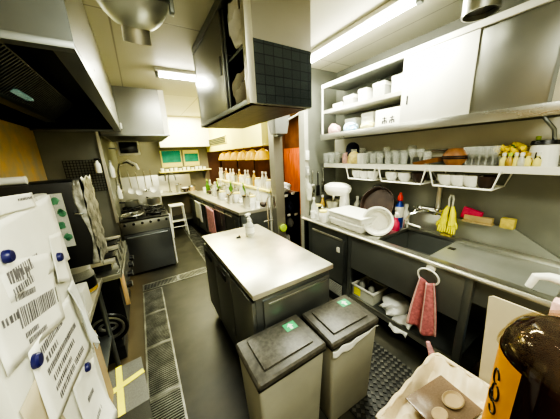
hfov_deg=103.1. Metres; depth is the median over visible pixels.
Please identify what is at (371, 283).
spray can
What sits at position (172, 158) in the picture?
menu board
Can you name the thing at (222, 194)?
jar
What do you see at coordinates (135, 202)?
saucepan
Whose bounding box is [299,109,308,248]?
trim
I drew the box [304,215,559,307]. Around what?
countertop
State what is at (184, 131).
wall cabinet
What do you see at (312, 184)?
spatula
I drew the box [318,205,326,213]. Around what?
steel canister
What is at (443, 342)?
shelf
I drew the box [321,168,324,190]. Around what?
spatula
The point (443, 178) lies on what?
bowl stack
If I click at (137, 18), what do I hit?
pendant lamp
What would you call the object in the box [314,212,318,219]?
cup
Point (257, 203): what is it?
cup
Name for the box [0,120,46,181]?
wall
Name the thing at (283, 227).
lid
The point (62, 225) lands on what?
picture
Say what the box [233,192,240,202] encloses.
jar
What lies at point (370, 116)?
storage box
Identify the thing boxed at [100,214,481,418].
floor
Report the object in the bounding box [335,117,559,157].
trim
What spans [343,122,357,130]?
packet
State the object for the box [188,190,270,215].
countertop
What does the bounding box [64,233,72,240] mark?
picture
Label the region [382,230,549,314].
basin
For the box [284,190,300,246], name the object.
shelf rack
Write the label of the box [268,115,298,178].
wall
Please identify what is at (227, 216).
counter
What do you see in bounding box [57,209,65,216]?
picture
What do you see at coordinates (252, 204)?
cup
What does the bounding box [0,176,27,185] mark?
paper roll
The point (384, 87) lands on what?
storage box
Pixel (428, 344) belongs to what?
spray bottle
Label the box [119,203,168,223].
cooktop
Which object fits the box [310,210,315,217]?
cup
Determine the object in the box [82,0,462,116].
ceiling
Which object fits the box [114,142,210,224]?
wall
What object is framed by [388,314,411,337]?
cloth
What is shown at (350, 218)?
tray
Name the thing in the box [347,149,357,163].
bag
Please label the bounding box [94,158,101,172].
spray bottle
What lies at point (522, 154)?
bottle
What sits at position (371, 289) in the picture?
spray can
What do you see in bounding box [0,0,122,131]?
exhaust hood
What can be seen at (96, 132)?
trim
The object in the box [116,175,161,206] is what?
backsplash
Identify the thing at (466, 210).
sponge
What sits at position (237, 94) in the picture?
plastic bag
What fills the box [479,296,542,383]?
cardboard box
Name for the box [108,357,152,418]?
storage box
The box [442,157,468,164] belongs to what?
bowl
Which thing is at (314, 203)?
clear bottle
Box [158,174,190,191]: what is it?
backsplash
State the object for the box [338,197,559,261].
backsplash
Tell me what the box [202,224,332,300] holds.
countertop
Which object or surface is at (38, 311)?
paper sheet
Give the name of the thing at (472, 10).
ceiling vent
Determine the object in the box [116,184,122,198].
sauce bottle
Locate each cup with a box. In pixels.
[250,202,254,208]
[255,201,259,207]
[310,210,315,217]
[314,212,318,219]
[357,153,367,163]
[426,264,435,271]
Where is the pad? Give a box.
[408,223,420,229]
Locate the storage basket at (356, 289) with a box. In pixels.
[352,276,387,305]
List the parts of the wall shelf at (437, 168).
rail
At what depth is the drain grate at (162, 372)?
1.63 m
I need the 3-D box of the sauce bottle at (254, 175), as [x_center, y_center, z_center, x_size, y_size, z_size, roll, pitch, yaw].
[-0.397,-0.483,3.451,0.068,0.237,0.068,-11,16,-30]
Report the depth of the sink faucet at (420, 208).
1.82 m
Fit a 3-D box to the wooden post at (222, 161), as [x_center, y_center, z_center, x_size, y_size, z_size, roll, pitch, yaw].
[-1.492,-1.045,5.893,0.090,2.300,0.079,-11,16,-30]
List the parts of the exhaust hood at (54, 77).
panel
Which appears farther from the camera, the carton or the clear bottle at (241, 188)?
the clear bottle at (241, 188)
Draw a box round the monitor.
[108,141,140,154]
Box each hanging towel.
[194,200,202,221]
[206,206,216,233]
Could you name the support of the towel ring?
attached to the sink counter at (469, 272)
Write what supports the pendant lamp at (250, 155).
hanging from the wall at (150, 158)
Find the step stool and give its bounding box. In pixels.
[168,203,189,237]
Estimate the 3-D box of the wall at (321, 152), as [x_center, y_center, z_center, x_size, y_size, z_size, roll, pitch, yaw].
[0.502,-0.363,2.695,0.500,2.350,0.060,-11,16,-30]
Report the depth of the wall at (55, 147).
2.50 m
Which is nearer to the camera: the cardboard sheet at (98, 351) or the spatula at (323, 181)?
the cardboard sheet at (98, 351)
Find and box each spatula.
[311,170,314,194]
[316,172,319,194]
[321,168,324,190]
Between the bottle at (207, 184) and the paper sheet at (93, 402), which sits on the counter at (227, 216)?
the bottle at (207, 184)
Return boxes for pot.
[188,184,194,190]
[529,116,559,166]
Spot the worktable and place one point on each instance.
(183, 179)
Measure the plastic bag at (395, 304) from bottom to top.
0.121 m
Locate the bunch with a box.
[493,142,528,164]
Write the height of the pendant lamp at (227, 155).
0.190 m
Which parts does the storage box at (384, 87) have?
lid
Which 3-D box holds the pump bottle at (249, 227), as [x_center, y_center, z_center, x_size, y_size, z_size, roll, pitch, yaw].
[-0.274,0.134,1.979,0.082,0.205,0.086,5,16,29]
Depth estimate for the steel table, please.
1.55 m
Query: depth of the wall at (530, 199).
1.58 m
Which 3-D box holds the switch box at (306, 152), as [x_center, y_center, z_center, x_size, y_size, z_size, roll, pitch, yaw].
[0.297,-0.589,2.420,0.045,0.100,0.025,-11,16,-30]
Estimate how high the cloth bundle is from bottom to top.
0.146 m
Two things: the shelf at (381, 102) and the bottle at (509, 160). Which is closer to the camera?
the bottle at (509, 160)
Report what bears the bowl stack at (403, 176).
in the wire basket at (425, 171)
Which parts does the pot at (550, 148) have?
black lid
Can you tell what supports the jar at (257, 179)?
on the counter at (227, 216)
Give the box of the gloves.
[436,195,456,233]
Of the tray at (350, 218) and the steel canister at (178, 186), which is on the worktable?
the steel canister at (178, 186)
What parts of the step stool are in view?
leg, seat, leg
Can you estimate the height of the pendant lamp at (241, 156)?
0.190 m
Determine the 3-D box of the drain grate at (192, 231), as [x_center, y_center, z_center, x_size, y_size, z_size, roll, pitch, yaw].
[-1.938,0.441,4.767,0.200,0.008,0.747,-11,16,-30]
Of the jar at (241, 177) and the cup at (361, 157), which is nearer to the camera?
the cup at (361, 157)
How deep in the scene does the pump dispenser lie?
0.90 m
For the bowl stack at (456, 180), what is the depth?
1.52 m
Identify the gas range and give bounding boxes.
[116,175,177,274]
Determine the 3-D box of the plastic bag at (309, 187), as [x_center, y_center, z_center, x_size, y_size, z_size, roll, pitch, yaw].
[0.323,-0.209,2.471,0.067,0.207,0.069,-4,14,-5]
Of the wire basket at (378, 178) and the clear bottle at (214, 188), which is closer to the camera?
the wire basket at (378, 178)
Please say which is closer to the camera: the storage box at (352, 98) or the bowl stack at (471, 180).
the bowl stack at (471, 180)
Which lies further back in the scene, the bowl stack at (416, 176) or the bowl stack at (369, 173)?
the bowl stack at (369, 173)
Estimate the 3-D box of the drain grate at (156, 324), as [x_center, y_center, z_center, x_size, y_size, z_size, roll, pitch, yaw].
[-1.134,1.082,2.053,0.200,0.008,0.467,-11,16,-30]
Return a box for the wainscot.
[284,148,300,213]
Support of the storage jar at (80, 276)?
on the steel table
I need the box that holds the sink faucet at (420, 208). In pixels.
[403,187,443,227]
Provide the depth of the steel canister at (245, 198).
3.07 m
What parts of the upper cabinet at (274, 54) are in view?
sliding door, handle, corner post, plate, tiled panel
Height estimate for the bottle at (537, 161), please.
0.086 m
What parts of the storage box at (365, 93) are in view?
lid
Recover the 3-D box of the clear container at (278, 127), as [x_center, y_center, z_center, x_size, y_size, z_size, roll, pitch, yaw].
[-0.029,-1.009,2.562,0.260,0.305,0.260,-11,16,-30]
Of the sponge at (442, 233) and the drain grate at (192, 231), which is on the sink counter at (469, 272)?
the sponge at (442, 233)
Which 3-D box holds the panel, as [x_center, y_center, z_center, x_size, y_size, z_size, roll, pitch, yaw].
[-1.360,-1.419,4.645,0.025,0.140,1.350,-11,16,-30]
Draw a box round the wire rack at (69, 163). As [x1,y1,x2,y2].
[62,159,107,190]
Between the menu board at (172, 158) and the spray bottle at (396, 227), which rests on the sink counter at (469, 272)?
the spray bottle at (396, 227)
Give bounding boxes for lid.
[280,224,286,231]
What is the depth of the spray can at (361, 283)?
2.05 m
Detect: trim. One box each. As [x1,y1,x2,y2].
[95,131,118,222]
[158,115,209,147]
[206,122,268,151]
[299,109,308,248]
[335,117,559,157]
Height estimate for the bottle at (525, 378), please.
0.399 m
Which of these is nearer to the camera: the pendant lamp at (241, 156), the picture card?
the picture card
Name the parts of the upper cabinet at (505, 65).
corner post, rail, rail, sliding door, sliding door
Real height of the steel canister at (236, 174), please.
0.170 m
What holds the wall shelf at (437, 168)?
attached to the wall at (530, 199)
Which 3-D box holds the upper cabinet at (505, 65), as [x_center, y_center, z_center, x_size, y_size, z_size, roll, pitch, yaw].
[1.050,-0.859,1.650,0.357,0.530,1.810,-11,16,-30]
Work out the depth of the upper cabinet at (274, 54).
1.20 m
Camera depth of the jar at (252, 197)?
3.10 m
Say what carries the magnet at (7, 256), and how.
attached to the refrigerator at (14, 388)
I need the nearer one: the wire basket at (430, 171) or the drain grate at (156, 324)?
the wire basket at (430, 171)
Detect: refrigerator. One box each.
[0,193,108,418]
[308,222,370,298]
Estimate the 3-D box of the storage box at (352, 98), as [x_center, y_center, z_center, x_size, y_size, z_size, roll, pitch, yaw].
[0.738,-1.050,2.175,0.206,0.104,0.124,-11,16,-30]
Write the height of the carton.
0.916 m
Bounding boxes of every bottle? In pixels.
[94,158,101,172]
[108,161,115,177]
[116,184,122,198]
[205,179,209,192]
[213,182,217,196]
[240,184,244,197]
[245,213,254,236]
[252,171,255,185]
[256,187,260,201]
[260,171,265,187]
[311,197,316,211]
[320,195,324,205]
[354,196,359,207]
[391,212,399,230]
[394,192,403,227]
[402,204,409,226]
[426,341,434,354]
[481,315,559,418]
[499,153,506,165]
[505,153,512,165]
[512,152,519,165]
[516,152,525,165]
[522,152,531,165]
[532,152,541,166]
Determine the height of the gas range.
1.250 m
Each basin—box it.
[362,206,393,235]
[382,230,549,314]
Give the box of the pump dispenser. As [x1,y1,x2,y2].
[525,273,559,287]
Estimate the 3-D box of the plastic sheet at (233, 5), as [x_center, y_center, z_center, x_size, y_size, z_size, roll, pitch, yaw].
[-0.251,-1.026,1.165,0.019,0.146,0.171,-11,16,-30]
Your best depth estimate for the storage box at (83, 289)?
1.19 m
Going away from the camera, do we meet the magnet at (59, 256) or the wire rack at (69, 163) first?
the magnet at (59, 256)
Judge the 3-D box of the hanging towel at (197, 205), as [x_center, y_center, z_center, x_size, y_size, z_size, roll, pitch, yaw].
[-1.525,0.027,4.163,0.034,0.354,0.450,-11,16,-30]
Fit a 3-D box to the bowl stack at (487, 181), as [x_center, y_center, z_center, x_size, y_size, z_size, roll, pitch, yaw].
[1.322,-0.178,1.425,0.110,0.075,0.110,-11,16,-30]
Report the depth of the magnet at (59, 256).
0.78 m
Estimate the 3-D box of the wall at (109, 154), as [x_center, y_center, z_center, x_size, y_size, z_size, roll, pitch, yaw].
[-2.695,-0.452,3.645,0.060,2.350,2.140,-11,16,-30]
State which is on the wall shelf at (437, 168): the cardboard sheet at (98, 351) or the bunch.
the bunch
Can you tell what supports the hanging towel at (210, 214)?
hanging from the counter at (227, 216)
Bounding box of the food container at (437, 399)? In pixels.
[405,375,482,418]
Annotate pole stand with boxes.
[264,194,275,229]
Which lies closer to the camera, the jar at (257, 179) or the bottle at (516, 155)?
the bottle at (516, 155)
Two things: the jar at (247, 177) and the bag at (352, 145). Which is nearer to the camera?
the bag at (352, 145)
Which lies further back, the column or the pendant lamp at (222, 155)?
the pendant lamp at (222, 155)
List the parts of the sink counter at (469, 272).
leg, leg, leg, leg, leg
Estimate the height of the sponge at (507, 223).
0.069 m
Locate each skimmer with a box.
[127,170,135,193]
[135,172,143,194]
[149,169,156,191]
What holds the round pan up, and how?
on the sink counter at (469, 272)
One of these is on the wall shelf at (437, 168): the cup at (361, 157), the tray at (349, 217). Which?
the cup at (361, 157)
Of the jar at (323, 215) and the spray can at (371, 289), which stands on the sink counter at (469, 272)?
the jar at (323, 215)
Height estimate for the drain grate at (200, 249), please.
0.008 m
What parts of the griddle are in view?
hot plate, rail, rail, rail, control panel, knob, knob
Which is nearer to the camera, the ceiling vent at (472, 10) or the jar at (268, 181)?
the ceiling vent at (472, 10)
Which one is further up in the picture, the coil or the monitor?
the monitor
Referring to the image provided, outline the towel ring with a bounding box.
[417,264,439,285]
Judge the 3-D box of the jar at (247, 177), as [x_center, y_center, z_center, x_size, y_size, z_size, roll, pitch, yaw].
[-0.504,-0.467,3.616,0.100,0.137,0.100,-11,16,-30]
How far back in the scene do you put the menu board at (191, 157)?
5.15 m
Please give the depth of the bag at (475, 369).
1.37 m
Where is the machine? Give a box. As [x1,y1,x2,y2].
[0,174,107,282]
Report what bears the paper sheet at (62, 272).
attached to the refrigerator at (14, 388)
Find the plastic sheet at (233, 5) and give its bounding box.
[227,0,238,37]
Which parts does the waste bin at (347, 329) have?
lid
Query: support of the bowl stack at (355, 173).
in the wire basket at (378, 178)
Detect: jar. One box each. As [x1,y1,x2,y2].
[71,265,97,292]
[219,190,225,199]
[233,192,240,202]
[239,175,243,182]
[246,176,249,184]
[250,195,255,201]
[255,177,260,186]
[266,179,270,189]
[319,209,327,222]
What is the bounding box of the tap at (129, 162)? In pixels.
[117,160,138,192]
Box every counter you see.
[188,178,273,234]
[301,197,559,366]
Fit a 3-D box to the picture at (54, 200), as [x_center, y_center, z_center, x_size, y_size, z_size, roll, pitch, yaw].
[-0.954,-0.036,0.942,0.030,0.034,0.003,-11,16,-30]
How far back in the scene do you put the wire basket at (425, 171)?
1.82 m
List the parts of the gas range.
panel, handle, oven door, rail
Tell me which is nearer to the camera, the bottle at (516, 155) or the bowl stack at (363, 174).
the bottle at (516, 155)
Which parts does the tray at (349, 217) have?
lid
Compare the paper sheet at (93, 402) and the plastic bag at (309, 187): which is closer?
the paper sheet at (93, 402)
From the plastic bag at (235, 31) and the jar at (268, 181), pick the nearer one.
the plastic bag at (235, 31)
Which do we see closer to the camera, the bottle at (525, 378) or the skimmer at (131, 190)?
the bottle at (525, 378)
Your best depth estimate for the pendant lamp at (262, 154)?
3.09 m
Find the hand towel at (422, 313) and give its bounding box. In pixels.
[406,277,436,336]
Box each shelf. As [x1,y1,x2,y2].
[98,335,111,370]
[159,168,210,180]
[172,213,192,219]
[228,45,245,94]
[324,146,559,181]
[326,95,400,114]
[351,284,484,355]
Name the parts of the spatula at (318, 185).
blade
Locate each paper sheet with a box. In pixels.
[0,193,36,215]
[0,195,69,302]
[0,252,64,376]
[20,379,65,418]
[28,295,91,418]
[48,232,70,282]
[67,280,99,348]
[73,357,117,418]
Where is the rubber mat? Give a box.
[349,340,414,418]
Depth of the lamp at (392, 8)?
1.49 m
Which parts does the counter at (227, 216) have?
door, door, door, door, door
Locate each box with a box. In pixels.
[76,282,92,314]
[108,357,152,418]
[305,151,308,159]
[305,166,308,175]
[333,102,343,107]
[343,94,358,104]
[345,117,361,128]
[358,87,372,100]
[361,111,375,126]
[373,80,391,96]
[375,106,400,126]
[391,73,402,92]
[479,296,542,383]
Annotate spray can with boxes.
[359,281,364,294]
[368,280,374,287]
[368,286,374,300]
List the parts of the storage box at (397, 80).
lid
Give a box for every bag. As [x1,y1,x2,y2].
[228,9,242,49]
[232,69,246,103]
[285,200,293,211]
[287,217,293,226]
[306,182,311,199]
[346,142,358,155]
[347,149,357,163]
[378,292,409,315]
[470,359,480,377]
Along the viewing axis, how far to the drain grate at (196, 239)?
4.14 m
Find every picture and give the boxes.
[51,197,59,204]
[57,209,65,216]
[58,222,65,228]
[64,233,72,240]
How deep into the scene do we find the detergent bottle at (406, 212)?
2.00 m
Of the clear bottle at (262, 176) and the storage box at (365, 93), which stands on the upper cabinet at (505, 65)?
the storage box at (365, 93)
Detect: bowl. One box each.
[326,199,339,208]
[442,148,468,157]
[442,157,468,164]
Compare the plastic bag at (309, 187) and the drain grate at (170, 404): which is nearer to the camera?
the drain grate at (170, 404)
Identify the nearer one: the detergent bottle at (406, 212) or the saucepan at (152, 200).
the detergent bottle at (406, 212)
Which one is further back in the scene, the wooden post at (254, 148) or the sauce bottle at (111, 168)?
the wooden post at (254, 148)
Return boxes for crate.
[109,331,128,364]
[375,353,488,418]
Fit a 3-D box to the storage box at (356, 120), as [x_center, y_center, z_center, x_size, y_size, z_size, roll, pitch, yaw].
[0.763,-0.833,2.204,0.206,0.124,0.134,-11,16,-30]
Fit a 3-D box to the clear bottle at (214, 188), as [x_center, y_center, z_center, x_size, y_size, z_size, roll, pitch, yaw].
[-1.165,-0.369,4.022,0.077,0.269,0.077,-11,16,-30]
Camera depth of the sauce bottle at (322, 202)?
2.59 m
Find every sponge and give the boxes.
[440,232,451,236]
[460,206,483,217]
[499,217,516,229]
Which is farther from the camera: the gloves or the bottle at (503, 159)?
the gloves
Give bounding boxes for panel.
[209,135,225,145]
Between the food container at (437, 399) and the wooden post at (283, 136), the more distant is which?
the wooden post at (283, 136)
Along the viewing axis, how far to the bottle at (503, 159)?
1.31 m
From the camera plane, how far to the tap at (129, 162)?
3.41 m
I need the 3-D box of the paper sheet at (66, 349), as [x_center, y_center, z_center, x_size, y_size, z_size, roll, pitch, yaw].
[-0.685,0.456,0.718,0.007,0.310,0.430,-11,16,-30]
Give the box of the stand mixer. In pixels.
[324,182,350,214]
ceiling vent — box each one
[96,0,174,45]
[461,0,501,22]
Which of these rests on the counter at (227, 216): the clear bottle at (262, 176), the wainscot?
the clear bottle at (262, 176)
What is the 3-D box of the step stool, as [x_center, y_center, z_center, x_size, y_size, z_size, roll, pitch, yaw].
[-2.045,0.202,4.472,0.304,0.626,0.304,-11,16,-30]
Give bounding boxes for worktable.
[158,174,196,219]
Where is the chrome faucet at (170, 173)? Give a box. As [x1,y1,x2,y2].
[168,173,175,191]
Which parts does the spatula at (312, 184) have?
blade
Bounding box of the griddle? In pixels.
[74,235,133,336]
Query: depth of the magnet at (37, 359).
0.53 m
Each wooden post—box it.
[220,151,225,171]
[236,149,241,174]
[253,147,258,176]
[282,134,284,181]
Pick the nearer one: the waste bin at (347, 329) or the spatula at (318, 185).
the waste bin at (347, 329)
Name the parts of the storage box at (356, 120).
lid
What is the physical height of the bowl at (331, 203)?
0.130 m
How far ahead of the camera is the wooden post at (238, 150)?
6.06 m
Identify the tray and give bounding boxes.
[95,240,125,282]
[327,205,377,233]
[329,211,375,225]
[329,216,372,233]
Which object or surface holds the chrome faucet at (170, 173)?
on the worktable
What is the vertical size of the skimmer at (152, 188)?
0.374 m
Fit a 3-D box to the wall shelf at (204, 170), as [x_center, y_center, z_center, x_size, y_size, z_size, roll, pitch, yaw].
[-2.127,-0.779,5.077,1.080,0.240,0.245,-11,16,-30]
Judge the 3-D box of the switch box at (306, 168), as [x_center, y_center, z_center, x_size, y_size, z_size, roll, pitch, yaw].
[0.305,-0.424,2.461,0.045,0.100,0.025,-11,16,-30]
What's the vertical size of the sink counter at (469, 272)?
0.950 m
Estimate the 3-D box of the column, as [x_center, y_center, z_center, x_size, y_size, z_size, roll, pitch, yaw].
[-0.036,-0.395,2.923,0.130,2.350,0.120,-11,16,-30]
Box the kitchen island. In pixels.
[202,224,332,346]
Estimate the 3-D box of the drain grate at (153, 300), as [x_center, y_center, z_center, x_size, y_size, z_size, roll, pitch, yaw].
[-1.383,0.997,2.442,0.200,0.008,0.467,-11,16,-30]
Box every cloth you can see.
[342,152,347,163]
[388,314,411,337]
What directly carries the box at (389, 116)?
on the upper cabinet at (505, 65)
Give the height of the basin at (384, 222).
0.238 m
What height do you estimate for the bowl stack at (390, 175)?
0.075 m
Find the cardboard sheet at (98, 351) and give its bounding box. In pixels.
[93,330,113,402]
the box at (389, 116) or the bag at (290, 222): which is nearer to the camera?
the box at (389, 116)
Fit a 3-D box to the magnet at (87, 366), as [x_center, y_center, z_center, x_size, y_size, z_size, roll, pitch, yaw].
[-0.706,0.579,0.819,0.014,0.032,0.032,-11,16,-30]
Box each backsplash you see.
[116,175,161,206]
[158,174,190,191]
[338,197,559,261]
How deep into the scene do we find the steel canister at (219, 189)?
3.77 m
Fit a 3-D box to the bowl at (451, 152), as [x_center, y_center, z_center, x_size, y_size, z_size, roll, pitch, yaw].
[1.213,-0.393,1.537,0.148,0.062,0.148,-11,16,-30]
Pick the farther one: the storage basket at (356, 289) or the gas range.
the gas range
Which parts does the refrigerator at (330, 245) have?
handle, door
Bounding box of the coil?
[91,313,128,341]
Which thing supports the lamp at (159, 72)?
attached to the ceiling
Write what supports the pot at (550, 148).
on the wall shelf at (437, 168)
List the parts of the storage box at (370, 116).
lid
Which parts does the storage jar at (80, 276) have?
lid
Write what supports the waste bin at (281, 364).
on the floor
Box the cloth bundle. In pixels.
[284,182,291,192]
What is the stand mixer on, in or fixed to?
on the sink counter at (469, 272)
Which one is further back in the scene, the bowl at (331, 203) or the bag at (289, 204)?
the bag at (289, 204)
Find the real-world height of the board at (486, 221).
0.049 m
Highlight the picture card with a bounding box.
[47,193,75,246]
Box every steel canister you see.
[175,183,181,191]
[216,188,222,198]
[227,192,233,203]
[234,173,237,181]
[242,193,249,207]
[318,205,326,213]
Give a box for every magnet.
[0,249,15,263]
[30,352,43,369]
[56,252,63,261]
[84,362,90,371]
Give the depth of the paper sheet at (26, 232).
0.62 m
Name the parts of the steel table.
leg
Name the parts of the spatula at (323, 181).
blade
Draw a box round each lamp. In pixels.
[154,67,195,80]
[218,150,225,159]
[224,150,231,159]
[230,151,238,159]
[237,148,246,159]
[245,149,256,159]
[255,146,269,159]
[311,0,423,62]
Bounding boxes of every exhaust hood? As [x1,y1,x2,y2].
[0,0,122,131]
[100,85,169,141]
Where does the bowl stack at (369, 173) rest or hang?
in the wire basket at (378, 178)
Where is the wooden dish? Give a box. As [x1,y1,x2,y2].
[413,157,442,164]
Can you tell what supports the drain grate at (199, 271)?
on the floor
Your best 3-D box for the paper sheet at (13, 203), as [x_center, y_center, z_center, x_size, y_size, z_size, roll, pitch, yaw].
[-0.711,-0.018,0.602,0.004,0.057,0.237,-11,16,-30]
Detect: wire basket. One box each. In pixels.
[346,166,390,180]
[378,167,436,184]
[429,169,511,190]
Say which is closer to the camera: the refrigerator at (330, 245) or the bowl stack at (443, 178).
the bowl stack at (443, 178)
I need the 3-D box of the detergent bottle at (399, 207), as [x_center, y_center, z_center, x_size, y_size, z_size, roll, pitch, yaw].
[1.079,0.004,2.010,0.075,0.320,0.098,9,18,40]
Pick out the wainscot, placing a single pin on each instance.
(291, 155)
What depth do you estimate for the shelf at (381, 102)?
2.02 m
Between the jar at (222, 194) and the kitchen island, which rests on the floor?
the kitchen island
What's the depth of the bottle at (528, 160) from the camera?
1.23 m
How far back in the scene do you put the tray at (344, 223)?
2.00 m
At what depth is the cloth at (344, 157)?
2.31 m
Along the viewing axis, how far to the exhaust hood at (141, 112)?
2.76 m
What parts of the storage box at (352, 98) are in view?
lid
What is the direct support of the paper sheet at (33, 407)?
attached to the refrigerator at (14, 388)
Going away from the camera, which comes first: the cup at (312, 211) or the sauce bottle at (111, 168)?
the cup at (312, 211)
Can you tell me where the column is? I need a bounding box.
[268,126,285,238]
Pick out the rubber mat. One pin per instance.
(388, 374)
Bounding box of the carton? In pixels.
[548,297,559,316]
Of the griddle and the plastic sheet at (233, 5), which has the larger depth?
the griddle
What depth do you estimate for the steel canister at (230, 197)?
3.37 m
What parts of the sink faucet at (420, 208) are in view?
spout, handle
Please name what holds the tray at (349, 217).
on the sink counter at (469, 272)
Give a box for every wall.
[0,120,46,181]
[33,131,123,241]
[98,131,130,269]
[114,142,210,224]
[207,146,269,184]
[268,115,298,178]
[308,68,336,214]
[335,0,559,339]
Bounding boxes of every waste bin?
[235,314,325,418]
[302,295,378,418]
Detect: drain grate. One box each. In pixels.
[143,275,178,291]
[143,287,165,315]
[144,309,171,349]
[145,339,180,399]
[150,384,187,418]
[178,267,206,279]
[182,225,197,235]
[188,234,204,247]
[196,246,205,261]
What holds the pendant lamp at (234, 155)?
hanging from the wall at (150, 158)
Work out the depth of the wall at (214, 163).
6.07 m
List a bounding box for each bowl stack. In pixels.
[352,170,362,177]
[359,170,369,178]
[367,170,378,178]
[385,171,398,180]
[398,172,412,181]
[412,172,427,182]
[437,173,455,184]
[449,174,468,185]
[463,174,483,186]
[476,175,496,187]
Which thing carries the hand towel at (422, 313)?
hanging from the towel ring
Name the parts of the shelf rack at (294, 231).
shelf, shelf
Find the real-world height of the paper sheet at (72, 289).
0.331 m
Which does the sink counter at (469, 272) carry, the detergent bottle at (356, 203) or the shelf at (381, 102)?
the detergent bottle at (356, 203)
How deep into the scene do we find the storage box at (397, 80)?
1.72 m
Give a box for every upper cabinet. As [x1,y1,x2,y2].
[191,0,311,128]
[320,0,559,139]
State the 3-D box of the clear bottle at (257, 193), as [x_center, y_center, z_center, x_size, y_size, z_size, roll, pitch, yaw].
[-0.309,-0.190,3.180,0.073,0.253,0.073,-11,16,-30]
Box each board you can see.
[160,150,182,167]
[182,150,199,165]
[462,214,493,226]
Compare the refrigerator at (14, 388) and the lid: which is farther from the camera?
the lid
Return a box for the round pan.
[360,185,394,212]
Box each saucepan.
[119,199,138,207]
[146,196,160,203]
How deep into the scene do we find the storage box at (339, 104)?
2.23 m
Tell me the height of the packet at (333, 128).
0.098 m
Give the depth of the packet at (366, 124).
1.94 m
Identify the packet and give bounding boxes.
[328,124,340,132]
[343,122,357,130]
[360,122,374,128]
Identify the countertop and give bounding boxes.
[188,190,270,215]
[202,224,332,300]
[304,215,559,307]
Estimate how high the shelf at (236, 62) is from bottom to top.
0.015 m
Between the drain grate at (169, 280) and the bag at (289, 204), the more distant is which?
the bag at (289, 204)
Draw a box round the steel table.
[88,278,120,370]
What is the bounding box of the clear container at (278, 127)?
[267,115,289,136]

